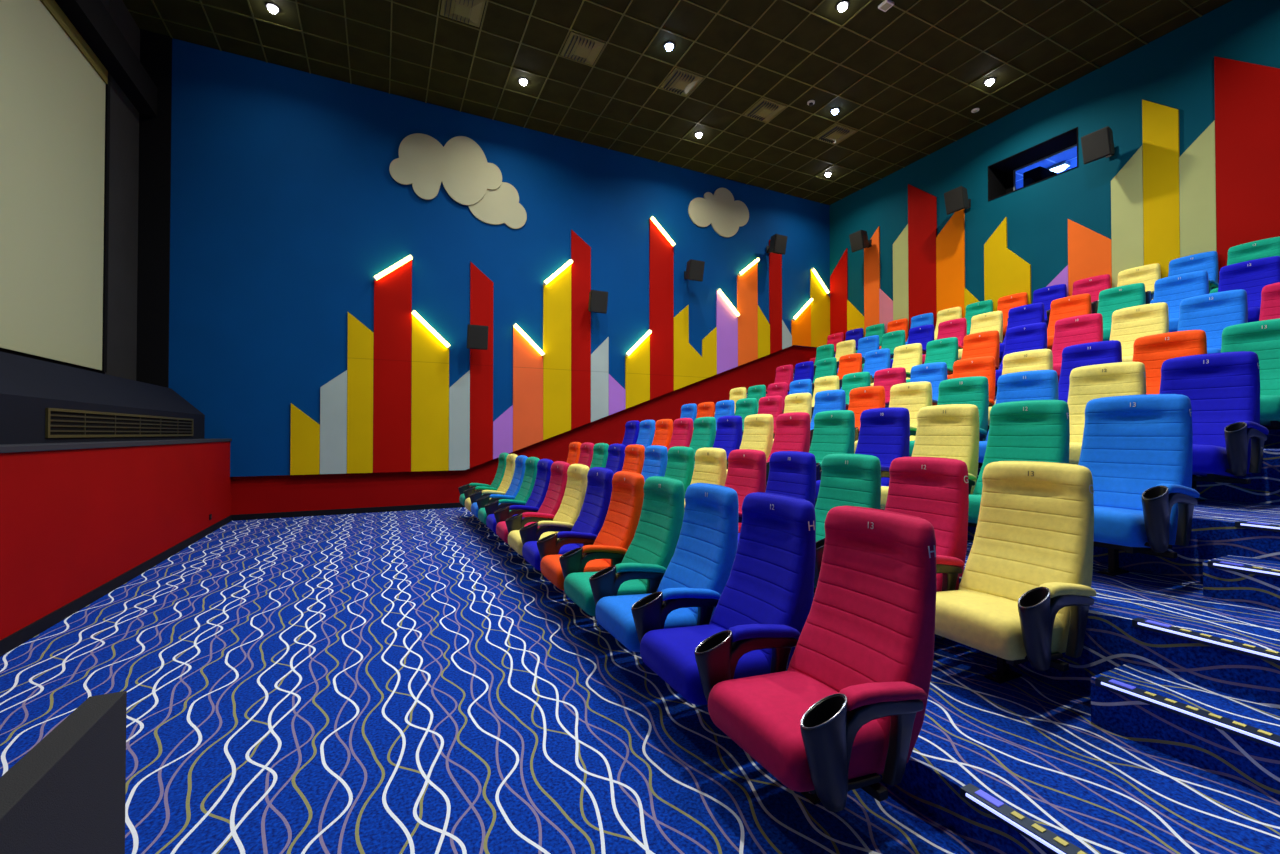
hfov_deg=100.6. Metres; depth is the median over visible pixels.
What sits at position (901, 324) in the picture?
seat
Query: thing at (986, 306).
seat
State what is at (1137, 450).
seat
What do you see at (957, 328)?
seat
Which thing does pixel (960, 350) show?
seat cushion
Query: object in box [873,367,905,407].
seat
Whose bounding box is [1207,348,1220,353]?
seat cushion
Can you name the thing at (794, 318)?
tube light
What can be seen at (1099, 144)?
wall speaker
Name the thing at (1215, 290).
seat cushion
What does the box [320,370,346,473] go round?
board
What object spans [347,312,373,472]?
board
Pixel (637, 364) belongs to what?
board
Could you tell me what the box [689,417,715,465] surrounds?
seat
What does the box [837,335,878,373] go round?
seat
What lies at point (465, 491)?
seat
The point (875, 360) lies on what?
seat
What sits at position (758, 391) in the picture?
seat
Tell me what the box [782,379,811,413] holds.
seat
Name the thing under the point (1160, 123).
board
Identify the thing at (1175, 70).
wall
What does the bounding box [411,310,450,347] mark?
tube light
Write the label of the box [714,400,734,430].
seat
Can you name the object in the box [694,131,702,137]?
recessed light
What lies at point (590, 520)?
seat
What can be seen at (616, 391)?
board
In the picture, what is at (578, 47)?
ceiling vent
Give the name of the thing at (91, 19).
trim
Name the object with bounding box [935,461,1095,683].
seat
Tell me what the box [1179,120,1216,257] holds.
board
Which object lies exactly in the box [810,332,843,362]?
seat
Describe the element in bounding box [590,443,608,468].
seat
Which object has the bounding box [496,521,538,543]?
seat cushion
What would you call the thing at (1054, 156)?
window
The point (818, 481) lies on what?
seat cushion
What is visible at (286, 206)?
wall
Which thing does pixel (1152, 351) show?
seat
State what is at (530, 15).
grid
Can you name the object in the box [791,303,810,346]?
board
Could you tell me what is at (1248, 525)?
step light
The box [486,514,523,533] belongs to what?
seat cushion
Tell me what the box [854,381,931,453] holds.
seat
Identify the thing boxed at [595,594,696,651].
seat cushion
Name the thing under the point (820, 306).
board
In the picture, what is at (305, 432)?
board
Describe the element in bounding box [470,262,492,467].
board
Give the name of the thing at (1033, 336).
seat
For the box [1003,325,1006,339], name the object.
seat cushion
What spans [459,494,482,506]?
seat cushion
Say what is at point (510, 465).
seat
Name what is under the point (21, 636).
baseboard
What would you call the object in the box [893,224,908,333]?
board
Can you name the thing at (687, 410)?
seat
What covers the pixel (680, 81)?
ceiling vent
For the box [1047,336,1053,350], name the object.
seat cushion
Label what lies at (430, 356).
board
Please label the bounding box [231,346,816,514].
wall
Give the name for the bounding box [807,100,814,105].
smoke detector
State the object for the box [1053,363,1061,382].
seat cushion
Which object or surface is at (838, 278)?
board
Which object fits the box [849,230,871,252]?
wall speaker
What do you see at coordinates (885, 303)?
board
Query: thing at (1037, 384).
seat
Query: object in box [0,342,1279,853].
floor
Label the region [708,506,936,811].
seat
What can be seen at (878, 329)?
seat
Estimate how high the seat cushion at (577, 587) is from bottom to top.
0.210 m
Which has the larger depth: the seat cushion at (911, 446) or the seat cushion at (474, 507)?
the seat cushion at (474, 507)
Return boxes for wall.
[0,348,101,372]
[0,441,230,639]
[168,38,829,476]
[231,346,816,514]
[829,0,1279,315]
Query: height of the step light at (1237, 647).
0.029 m
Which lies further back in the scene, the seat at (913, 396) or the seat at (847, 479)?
the seat at (913, 396)
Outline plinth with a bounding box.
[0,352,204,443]
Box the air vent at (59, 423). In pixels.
[45,408,193,437]
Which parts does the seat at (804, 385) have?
backrest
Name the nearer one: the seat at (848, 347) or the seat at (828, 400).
the seat at (828, 400)
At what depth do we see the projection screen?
5.36 m
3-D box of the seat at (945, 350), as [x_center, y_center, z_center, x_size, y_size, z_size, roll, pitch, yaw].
[4.153,-0.800,7.583,0.668,0.984,0.582,0,-1,-26]
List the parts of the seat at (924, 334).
backrest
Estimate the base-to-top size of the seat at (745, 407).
0.984 m
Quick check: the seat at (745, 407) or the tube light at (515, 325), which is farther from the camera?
the tube light at (515, 325)
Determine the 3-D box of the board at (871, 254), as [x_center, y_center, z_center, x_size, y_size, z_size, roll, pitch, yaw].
[5.139,-3.148,11.765,0.030,2.470,0.399,0,-1,-26]
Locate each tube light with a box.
[373,255,412,280]
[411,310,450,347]
[513,323,544,355]
[543,259,572,285]
[625,330,651,356]
[650,216,675,246]
[717,288,739,316]
[738,257,759,275]
[792,298,813,320]
[811,267,829,293]
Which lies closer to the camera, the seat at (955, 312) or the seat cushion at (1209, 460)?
the seat cushion at (1209, 460)
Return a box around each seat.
[458,452,508,506]
[465,454,517,511]
[471,455,527,517]
[478,457,539,524]
[486,459,552,533]
[496,461,569,543]
[508,464,589,555]
[522,467,613,570]
[540,471,644,590]
[564,476,684,616]
[567,442,580,464]
[578,442,593,468]
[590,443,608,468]
[595,483,738,651]
[605,444,625,473]
[622,421,639,446]
[622,444,644,473]
[636,420,654,447]
[640,492,815,706]
[641,445,667,480]
[652,419,672,449]
[664,446,693,492]
[667,418,692,450]
[680,404,696,426]
[684,448,726,511]
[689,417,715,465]
[693,402,714,427]
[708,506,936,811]
[713,416,741,468]
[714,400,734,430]
[725,449,765,532]
[726,414,773,476]
[729,387,746,409]
[735,398,756,436]
[737,451,815,546]
[747,385,765,413]
[758,395,782,438]
[765,412,809,490]
[766,365,792,395]
[767,382,787,409]
[773,393,811,440]
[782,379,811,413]
[788,361,813,394]
[793,344,833,375]
[809,410,854,504]
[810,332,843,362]
[810,390,845,445]
[811,376,838,419]
[812,357,836,397]
[814,453,880,592]
[815,407,909,509]
[834,328,862,356]
[835,340,855,375]
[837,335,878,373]
[837,353,861,389]
[840,348,889,389]
[842,372,869,409]
[848,386,884,440]
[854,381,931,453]
[856,323,884,352]
[862,330,904,371]
[870,343,921,385]
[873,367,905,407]
[879,318,907,348]
[880,404,978,509]
[885,457,968,591]
[890,324,933,367]
[905,313,933,344]
[906,337,957,382]
[909,376,988,456]
[910,362,946,405]
[922,318,966,363]
[934,307,961,339]
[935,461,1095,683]
[947,330,999,378]
[952,356,995,406]
[958,311,1002,359]
[965,300,992,334]
[968,400,1069,526]
[978,370,1058,468]
[987,349,1052,430]
[995,322,1046,391]
[997,292,1027,341]
[999,303,1043,362]
[1032,284,1066,327]
[1047,293,1090,350]
[1052,313,1102,382]
[1058,340,1121,401]
[1067,362,1145,464]
[1072,274,1110,313]
[1078,394,1199,575]
[1097,283,1145,340]
[1109,302,1168,361]
[1117,263,1160,303]
[1132,330,1206,393]
[1150,251,1218,303]
[1153,270,1208,331]
[1159,351,1268,501]
[1177,289,1247,353]
[1209,237,1279,293]
[1218,256,1279,322]
[1221,318,1279,447]
[1259,282,1279,320]
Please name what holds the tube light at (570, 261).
attached to the board at (557, 293)
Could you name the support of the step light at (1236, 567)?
attached to the floor
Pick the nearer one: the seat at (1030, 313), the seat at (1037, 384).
the seat at (1037, 384)
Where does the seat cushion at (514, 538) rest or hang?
on the seat at (569, 510)
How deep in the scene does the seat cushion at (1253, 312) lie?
5.35 m
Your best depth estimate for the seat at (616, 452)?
7.03 m
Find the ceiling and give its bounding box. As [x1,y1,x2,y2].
[123,0,1231,204]
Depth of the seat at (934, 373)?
6.52 m
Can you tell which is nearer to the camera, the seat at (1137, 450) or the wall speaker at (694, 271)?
the seat at (1137, 450)
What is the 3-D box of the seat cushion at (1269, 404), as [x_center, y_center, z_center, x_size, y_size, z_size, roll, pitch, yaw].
[4.442,-0.119,3.901,0.400,0.210,0.464,0,-1,-26]
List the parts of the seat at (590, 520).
armrest, backrest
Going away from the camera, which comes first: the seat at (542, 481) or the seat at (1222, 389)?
the seat at (1222, 389)
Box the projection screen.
[0,0,110,371]
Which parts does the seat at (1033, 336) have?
backrest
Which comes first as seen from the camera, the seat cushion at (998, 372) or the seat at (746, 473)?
the seat at (746, 473)
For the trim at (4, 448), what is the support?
attached to the wall at (72, 522)
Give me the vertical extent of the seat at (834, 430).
0.984 m
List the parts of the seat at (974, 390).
backrest, armrest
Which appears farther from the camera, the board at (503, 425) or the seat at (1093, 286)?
the board at (503, 425)
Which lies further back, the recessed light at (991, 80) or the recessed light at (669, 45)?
the recessed light at (991, 80)
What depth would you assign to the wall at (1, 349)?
5.34 m
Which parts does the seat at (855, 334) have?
backrest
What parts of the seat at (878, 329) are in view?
backrest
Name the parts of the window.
frame, pane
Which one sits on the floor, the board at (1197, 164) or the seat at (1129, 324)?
the seat at (1129, 324)
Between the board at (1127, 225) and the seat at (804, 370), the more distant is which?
the seat at (804, 370)
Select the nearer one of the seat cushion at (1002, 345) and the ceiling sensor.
the seat cushion at (1002, 345)
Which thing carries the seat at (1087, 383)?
on the floor
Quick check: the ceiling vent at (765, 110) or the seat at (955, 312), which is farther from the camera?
the seat at (955, 312)
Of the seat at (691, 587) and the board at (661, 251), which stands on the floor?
the seat at (691, 587)
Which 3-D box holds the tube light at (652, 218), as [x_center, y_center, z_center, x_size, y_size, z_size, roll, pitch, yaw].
[0.464,-3.975,10.794,0.594,0.552,0.081,0,-1,-26]
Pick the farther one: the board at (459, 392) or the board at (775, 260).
the board at (775, 260)
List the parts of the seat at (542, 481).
armrest, backrest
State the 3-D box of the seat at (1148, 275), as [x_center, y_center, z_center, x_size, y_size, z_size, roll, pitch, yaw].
[6.840,-1.795,7.393,0.668,0.984,0.582,0,-1,-26]
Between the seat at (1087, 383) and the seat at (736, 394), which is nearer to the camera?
the seat at (1087, 383)
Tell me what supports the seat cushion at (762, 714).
on the seat at (848, 708)
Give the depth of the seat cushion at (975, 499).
3.24 m
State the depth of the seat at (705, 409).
9.08 m
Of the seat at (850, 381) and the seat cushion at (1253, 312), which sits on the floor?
the seat at (850, 381)
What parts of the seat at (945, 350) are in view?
backrest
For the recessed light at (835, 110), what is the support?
in the ceiling
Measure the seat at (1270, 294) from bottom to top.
0.984 m
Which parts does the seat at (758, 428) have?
backrest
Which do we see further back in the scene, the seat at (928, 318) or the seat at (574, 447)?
the seat at (928, 318)
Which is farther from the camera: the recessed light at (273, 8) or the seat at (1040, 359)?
the recessed light at (273, 8)
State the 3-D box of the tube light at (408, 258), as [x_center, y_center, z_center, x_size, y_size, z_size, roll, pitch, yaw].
[-3.992,-2.580,8.599,0.600,0.501,0.081,0,-1,-26]
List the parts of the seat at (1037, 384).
backrest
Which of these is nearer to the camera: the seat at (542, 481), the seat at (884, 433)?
the seat at (884, 433)
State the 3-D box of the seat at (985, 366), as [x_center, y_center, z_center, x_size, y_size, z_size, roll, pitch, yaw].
[3.585,-0.312,5.946,0.668,0.984,0.582,0,-1,-26]
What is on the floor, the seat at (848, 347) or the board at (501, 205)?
the seat at (848, 347)
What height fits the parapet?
0.850 m
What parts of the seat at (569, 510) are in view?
armrest, backrest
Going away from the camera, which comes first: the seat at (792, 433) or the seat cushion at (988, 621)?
the seat cushion at (988, 621)
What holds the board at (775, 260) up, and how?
attached to the wall at (286, 206)
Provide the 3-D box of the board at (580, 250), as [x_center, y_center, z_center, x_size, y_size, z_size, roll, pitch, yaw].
[-1.119,-1.830,10.055,0.386,3.764,0.030,0,-1,-26]
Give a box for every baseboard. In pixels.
[0,515,231,656]
[232,502,463,520]
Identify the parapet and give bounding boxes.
[0,691,126,853]
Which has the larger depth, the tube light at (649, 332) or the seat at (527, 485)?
the tube light at (649, 332)
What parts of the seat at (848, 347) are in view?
backrest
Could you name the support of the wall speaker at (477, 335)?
attached to the wall at (286, 206)
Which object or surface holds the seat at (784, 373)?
on the floor
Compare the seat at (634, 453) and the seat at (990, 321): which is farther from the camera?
the seat at (990, 321)
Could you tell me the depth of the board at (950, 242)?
10.11 m
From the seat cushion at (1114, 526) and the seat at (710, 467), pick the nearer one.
the seat cushion at (1114, 526)
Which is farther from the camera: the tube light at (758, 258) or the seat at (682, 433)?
the tube light at (758, 258)
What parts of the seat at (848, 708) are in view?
backrest, armrest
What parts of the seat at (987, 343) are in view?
backrest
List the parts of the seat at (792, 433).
armrest, backrest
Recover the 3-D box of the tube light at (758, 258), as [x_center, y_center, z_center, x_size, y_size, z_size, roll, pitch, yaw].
[2.407,-3.538,11.738,0.585,0.485,0.081,0,-1,-26]
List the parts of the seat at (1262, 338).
backrest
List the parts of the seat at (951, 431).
backrest, armrest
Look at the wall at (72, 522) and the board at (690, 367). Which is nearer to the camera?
the wall at (72, 522)
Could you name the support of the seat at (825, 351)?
on the floor
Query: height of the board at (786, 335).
0.690 m
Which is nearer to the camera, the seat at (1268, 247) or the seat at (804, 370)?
the seat at (1268, 247)
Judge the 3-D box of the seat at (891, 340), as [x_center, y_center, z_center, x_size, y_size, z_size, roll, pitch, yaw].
[4.437,-1.283,9.659,0.668,0.984,0.582,0,-1,-26]
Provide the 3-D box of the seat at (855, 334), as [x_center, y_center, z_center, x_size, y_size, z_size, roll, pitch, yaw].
[4.628,-1.739,11.921,0.668,0.984,0.582,0,-1,-26]
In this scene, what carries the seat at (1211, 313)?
on the floor
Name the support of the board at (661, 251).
attached to the wall at (286, 206)
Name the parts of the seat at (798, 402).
backrest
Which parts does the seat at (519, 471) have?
armrest, backrest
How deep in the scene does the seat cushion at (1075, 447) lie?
3.75 m
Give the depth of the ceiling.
7.91 m
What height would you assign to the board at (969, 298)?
0.656 m
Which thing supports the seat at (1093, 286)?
on the floor
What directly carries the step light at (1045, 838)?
attached to the floor
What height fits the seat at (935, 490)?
0.984 m
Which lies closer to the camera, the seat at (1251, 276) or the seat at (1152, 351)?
the seat at (1152, 351)
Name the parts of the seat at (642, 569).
armrest, backrest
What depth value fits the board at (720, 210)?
11.47 m
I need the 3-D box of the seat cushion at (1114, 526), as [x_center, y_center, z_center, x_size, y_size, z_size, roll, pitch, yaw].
[2.447,0.523,2.839,0.400,0.210,0.464,0,-1,-26]
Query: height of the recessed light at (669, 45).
0.069 m
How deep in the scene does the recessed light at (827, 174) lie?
11.29 m
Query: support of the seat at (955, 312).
on the floor
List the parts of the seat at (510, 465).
armrest, backrest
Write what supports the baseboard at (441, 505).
attached to the wall at (279, 493)
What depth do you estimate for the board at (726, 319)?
11.50 m
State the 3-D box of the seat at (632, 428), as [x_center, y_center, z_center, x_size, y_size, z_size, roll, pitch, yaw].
[-0.389,0.380,8.935,0.668,0.984,0.640,0,-1,-26]
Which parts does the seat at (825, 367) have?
backrest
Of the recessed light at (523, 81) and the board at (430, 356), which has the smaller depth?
the recessed light at (523, 81)
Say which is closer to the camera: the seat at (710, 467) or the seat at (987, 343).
the seat at (710, 467)
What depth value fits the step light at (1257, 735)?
1.79 m
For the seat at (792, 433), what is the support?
on the floor
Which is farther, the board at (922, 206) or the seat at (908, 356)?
the board at (922, 206)
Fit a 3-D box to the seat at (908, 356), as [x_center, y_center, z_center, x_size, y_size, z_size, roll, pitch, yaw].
[3.907,-0.794,8.086,0.668,0.984,0.582,0,-1,-26]
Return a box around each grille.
[689,260,704,280]
[774,234,786,253]
[849,231,862,251]
[944,187,962,213]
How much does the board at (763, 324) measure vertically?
1.208 m
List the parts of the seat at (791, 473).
backrest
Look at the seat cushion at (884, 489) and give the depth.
3.82 m
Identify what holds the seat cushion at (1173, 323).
on the seat at (1172, 290)
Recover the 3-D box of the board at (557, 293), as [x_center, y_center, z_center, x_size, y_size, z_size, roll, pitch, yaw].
[-1.534,-1.434,9.848,0.530,3.360,0.030,0,-1,-26]
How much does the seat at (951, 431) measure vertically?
0.984 m
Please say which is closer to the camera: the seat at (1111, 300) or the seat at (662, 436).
the seat at (1111, 300)
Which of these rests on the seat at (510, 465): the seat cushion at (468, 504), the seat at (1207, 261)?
the seat cushion at (468, 504)
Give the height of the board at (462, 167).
1.202 m
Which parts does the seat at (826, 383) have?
backrest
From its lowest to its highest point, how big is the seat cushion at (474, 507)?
0.210 m
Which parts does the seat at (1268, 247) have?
backrest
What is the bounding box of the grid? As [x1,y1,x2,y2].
[128,0,1208,202]
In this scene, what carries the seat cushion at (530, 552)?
on the seat at (590, 520)
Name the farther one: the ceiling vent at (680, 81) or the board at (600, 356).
the board at (600, 356)
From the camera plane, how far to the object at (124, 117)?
6.83 m
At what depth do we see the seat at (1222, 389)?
3.42 m
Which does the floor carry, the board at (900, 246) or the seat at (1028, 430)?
the seat at (1028, 430)
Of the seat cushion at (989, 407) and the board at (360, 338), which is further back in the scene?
the board at (360, 338)
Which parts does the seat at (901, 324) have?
backrest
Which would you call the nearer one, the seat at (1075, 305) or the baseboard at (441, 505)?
the seat at (1075, 305)
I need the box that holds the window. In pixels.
[988,127,1077,200]
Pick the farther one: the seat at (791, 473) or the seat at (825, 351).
the seat at (825, 351)
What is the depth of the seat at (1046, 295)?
8.51 m
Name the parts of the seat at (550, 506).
armrest, backrest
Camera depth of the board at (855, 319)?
12.20 m
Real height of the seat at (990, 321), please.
0.984 m
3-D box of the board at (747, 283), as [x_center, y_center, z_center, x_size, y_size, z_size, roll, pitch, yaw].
[2.383,-2.540,11.775,0.540,2.424,0.030,0,-1,-26]
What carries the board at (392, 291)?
attached to the wall at (286, 206)
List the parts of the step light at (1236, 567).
row plate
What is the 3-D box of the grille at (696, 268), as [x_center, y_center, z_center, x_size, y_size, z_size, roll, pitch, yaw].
[1.148,-3.151,10.696,0.310,0.362,0.083,0,-1,-26]
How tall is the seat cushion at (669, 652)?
0.210 m
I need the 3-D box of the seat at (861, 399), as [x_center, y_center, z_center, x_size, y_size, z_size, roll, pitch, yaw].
[2.357,0.023,5.947,0.668,0.984,0.582,0,-1,-26]
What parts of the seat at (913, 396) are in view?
backrest, armrest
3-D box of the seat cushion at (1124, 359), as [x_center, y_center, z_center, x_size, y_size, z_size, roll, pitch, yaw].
[5.009,-0.607,5.539,0.400,0.210,0.464,0,-1,-26]
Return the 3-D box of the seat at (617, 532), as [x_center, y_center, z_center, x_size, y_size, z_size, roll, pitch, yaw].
[-0.342,0.828,3.864,0.668,0.984,0.582,0,-1,-26]
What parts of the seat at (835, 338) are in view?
backrest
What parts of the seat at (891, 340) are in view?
backrest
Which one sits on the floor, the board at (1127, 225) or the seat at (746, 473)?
the seat at (746, 473)
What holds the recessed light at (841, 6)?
in the ceiling
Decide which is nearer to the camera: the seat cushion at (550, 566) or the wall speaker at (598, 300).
the seat cushion at (550, 566)
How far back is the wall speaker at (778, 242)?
11.66 m
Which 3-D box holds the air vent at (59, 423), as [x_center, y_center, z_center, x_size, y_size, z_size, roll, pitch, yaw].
[-5.177,-0.013,5.501,0.016,0.225,3.430,0,-1,-26]
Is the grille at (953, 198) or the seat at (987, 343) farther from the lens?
the grille at (953, 198)
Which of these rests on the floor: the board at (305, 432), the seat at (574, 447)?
the seat at (574, 447)
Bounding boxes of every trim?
[0,439,231,452]
[55,0,157,115]
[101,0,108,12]
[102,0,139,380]
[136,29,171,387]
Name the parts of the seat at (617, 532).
armrest, backrest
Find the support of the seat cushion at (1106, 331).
on the seat at (1111, 300)
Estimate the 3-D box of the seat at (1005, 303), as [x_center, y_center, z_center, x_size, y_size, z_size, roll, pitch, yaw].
[6.103,-1.776,8.902,0.668,0.984,0.582,0,-1,-26]
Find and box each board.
[290,403,319,474]
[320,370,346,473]
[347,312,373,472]
[373,259,411,472]
[389,133,501,204]
[411,314,448,471]
[449,370,469,470]
[468,182,526,228]
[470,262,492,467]
[493,405,512,458]
[513,326,542,451]
[543,264,570,439]
[571,230,590,429]
[591,337,608,421]
[609,374,624,414]
[625,335,649,408]
[649,218,673,399]
[674,305,716,389]
[688,188,748,236]
[716,290,737,373]
[737,262,757,365]
[758,306,769,357]
[769,240,781,353]
[782,320,791,348]
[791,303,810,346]
[810,269,829,346]
[830,248,847,340]
[847,300,863,337]
[864,226,879,336]
[879,289,892,332]
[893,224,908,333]
[908,184,936,329]
[936,209,964,317]
[964,288,979,313]
[984,217,1030,311]
[1046,265,1067,296]
[1068,219,1111,295]
[1111,145,1143,287]
[1142,100,1179,278]
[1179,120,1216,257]
[1214,56,1279,274]
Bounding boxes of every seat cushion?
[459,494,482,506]
[465,498,490,511]
[471,502,500,517]
[478,508,510,524]
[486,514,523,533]
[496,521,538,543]
[508,530,558,555]
[522,541,579,570]
[540,554,608,590]
[564,572,646,616]
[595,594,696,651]
[640,624,768,704]
[708,671,885,791]
[815,480,883,498]
[880,486,888,509]
[909,441,914,456]
[922,354,925,363]
[935,590,1065,659]
[958,349,962,359]
[968,494,981,523]
[978,441,986,462]
[988,407,991,425]
[995,369,1001,386]
[999,343,1004,358]
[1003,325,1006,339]
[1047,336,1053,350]
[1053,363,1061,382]
[1069,442,1081,464]
[1094,506,1172,547]
[1103,328,1110,340]
[1122,356,1132,361]
[1169,318,1178,331]
[1192,444,1240,476]
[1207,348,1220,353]
[1209,288,1217,293]
[1248,307,1259,322]
[1260,395,1279,424]
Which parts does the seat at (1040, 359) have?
backrest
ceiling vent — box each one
[440,0,485,26]
[560,31,604,64]
[660,68,703,95]
[744,98,785,121]
[816,123,856,143]
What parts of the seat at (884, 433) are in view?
backrest, armrest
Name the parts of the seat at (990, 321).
backrest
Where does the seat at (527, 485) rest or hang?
on the floor
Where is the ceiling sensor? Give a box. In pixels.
[971,108,979,112]
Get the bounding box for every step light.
[960,783,1088,853]
[1095,676,1279,749]
[1132,618,1279,663]
[1208,560,1279,578]
[1235,521,1279,531]
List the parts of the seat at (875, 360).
backrest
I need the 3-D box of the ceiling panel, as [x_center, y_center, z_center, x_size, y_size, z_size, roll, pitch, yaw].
[3.179,-5.448,6.863,0.140,0.036,0.140,0,-1,-26]
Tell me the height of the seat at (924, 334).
0.984 m
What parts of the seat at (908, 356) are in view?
backrest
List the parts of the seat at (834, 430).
armrest, backrest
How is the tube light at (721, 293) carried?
attached to the board at (726, 319)
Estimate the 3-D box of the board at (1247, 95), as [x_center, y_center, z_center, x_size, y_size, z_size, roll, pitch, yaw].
[7.657,-3.410,6.613,0.030,2.866,0.684,0,-1,-26]
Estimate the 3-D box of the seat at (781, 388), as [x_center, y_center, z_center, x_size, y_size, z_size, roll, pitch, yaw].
[2.110,-0.275,8.964,0.668,0.984,0.582,0,-1,-26]
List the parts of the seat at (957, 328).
backrest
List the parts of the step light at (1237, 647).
row plate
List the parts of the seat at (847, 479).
armrest, backrest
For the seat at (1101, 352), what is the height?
0.984 m
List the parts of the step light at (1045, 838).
row plate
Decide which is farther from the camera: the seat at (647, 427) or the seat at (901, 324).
the seat at (901, 324)
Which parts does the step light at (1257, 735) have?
row plate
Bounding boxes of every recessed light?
[265,2,280,13]
[518,77,528,85]
[663,41,674,50]
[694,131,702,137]
[824,171,831,176]
[830,107,839,114]
[836,0,849,11]
[983,77,995,85]
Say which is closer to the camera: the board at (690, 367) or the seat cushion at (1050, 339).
the seat cushion at (1050, 339)
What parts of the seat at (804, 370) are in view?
backrest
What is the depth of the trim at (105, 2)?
6.39 m
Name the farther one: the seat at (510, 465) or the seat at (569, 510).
the seat at (510, 465)
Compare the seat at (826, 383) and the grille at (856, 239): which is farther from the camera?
the grille at (856, 239)
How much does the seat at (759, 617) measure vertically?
0.984 m
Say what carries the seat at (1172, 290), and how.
on the floor
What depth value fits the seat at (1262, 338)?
4.04 m
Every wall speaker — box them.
[467,324,487,349]
[588,290,607,313]
[684,259,704,281]
[766,234,787,254]
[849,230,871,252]
[944,186,970,214]
[1081,126,1114,163]
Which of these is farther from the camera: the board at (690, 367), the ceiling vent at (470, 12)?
the board at (690, 367)
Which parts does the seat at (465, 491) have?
armrest, armrest, backrest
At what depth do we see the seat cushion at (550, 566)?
3.70 m
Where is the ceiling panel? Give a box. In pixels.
[878,0,893,11]
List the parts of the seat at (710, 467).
backrest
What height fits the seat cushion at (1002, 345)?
0.210 m
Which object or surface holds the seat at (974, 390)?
on the floor
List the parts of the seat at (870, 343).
backrest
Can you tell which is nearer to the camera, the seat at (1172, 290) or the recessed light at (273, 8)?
the seat at (1172, 290)
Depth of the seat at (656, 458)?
6.04 m
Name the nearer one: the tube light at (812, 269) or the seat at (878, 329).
the seat at (878, 329)
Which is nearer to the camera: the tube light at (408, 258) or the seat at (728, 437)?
the seat at (728, 437)
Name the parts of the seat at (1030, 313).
backrest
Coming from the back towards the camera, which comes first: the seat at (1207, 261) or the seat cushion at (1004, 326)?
the seat cushion at (1004, 326)
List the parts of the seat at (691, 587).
armrest, backrest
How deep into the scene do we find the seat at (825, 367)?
9.70 m
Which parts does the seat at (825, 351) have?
backrest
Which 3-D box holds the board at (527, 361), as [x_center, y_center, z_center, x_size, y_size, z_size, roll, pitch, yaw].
[-2.022,-0.690,9.600,0.546,2.270,0.030,0,-1,-26]
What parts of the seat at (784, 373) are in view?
backrest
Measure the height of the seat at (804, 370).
0.984 m
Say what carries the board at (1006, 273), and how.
attached to the wall at (1175, 70)
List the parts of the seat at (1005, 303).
backrest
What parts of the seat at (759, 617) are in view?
armrest, backrest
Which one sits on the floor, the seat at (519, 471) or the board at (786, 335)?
the seat at (519, 471)
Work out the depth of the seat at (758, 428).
5.98 m
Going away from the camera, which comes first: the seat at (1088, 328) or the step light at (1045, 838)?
the step light at (1045, 838)
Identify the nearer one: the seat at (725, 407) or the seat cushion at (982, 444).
the seat cushion at (982, 444)
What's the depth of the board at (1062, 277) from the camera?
8.46 m
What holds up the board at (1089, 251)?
attached to the wall at (1175, 70)
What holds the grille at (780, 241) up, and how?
attached to the wall speaker at (778, 242)
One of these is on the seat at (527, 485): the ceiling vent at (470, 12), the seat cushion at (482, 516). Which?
the seat cushion at (482, 516)
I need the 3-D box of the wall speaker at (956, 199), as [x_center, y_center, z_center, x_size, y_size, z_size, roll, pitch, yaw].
[5.866,-4.121,9.729,0.460,0.406,0.337,0,-1,-26]
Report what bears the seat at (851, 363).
on the floor
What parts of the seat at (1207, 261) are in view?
backrest, armrest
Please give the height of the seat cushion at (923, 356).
0.210 m
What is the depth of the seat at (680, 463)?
5.50 m
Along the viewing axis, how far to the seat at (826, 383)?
8.11 m
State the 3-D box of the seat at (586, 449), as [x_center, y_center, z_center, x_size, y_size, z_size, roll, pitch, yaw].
[-1.052,0.725,7.941,0.668,0.984,0.582,0,-1,-26]
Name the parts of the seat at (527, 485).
armrest, backrest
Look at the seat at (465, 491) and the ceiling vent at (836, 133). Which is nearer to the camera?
the seat at (465, 491)
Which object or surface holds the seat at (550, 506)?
on the floor
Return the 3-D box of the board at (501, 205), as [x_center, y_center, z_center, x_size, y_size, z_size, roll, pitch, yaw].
[-2.517,-3.957,9.398,1.028,0.794,0.030,0,-1,-26]
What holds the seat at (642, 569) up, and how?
on the floor
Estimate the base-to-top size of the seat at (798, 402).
0.984 m

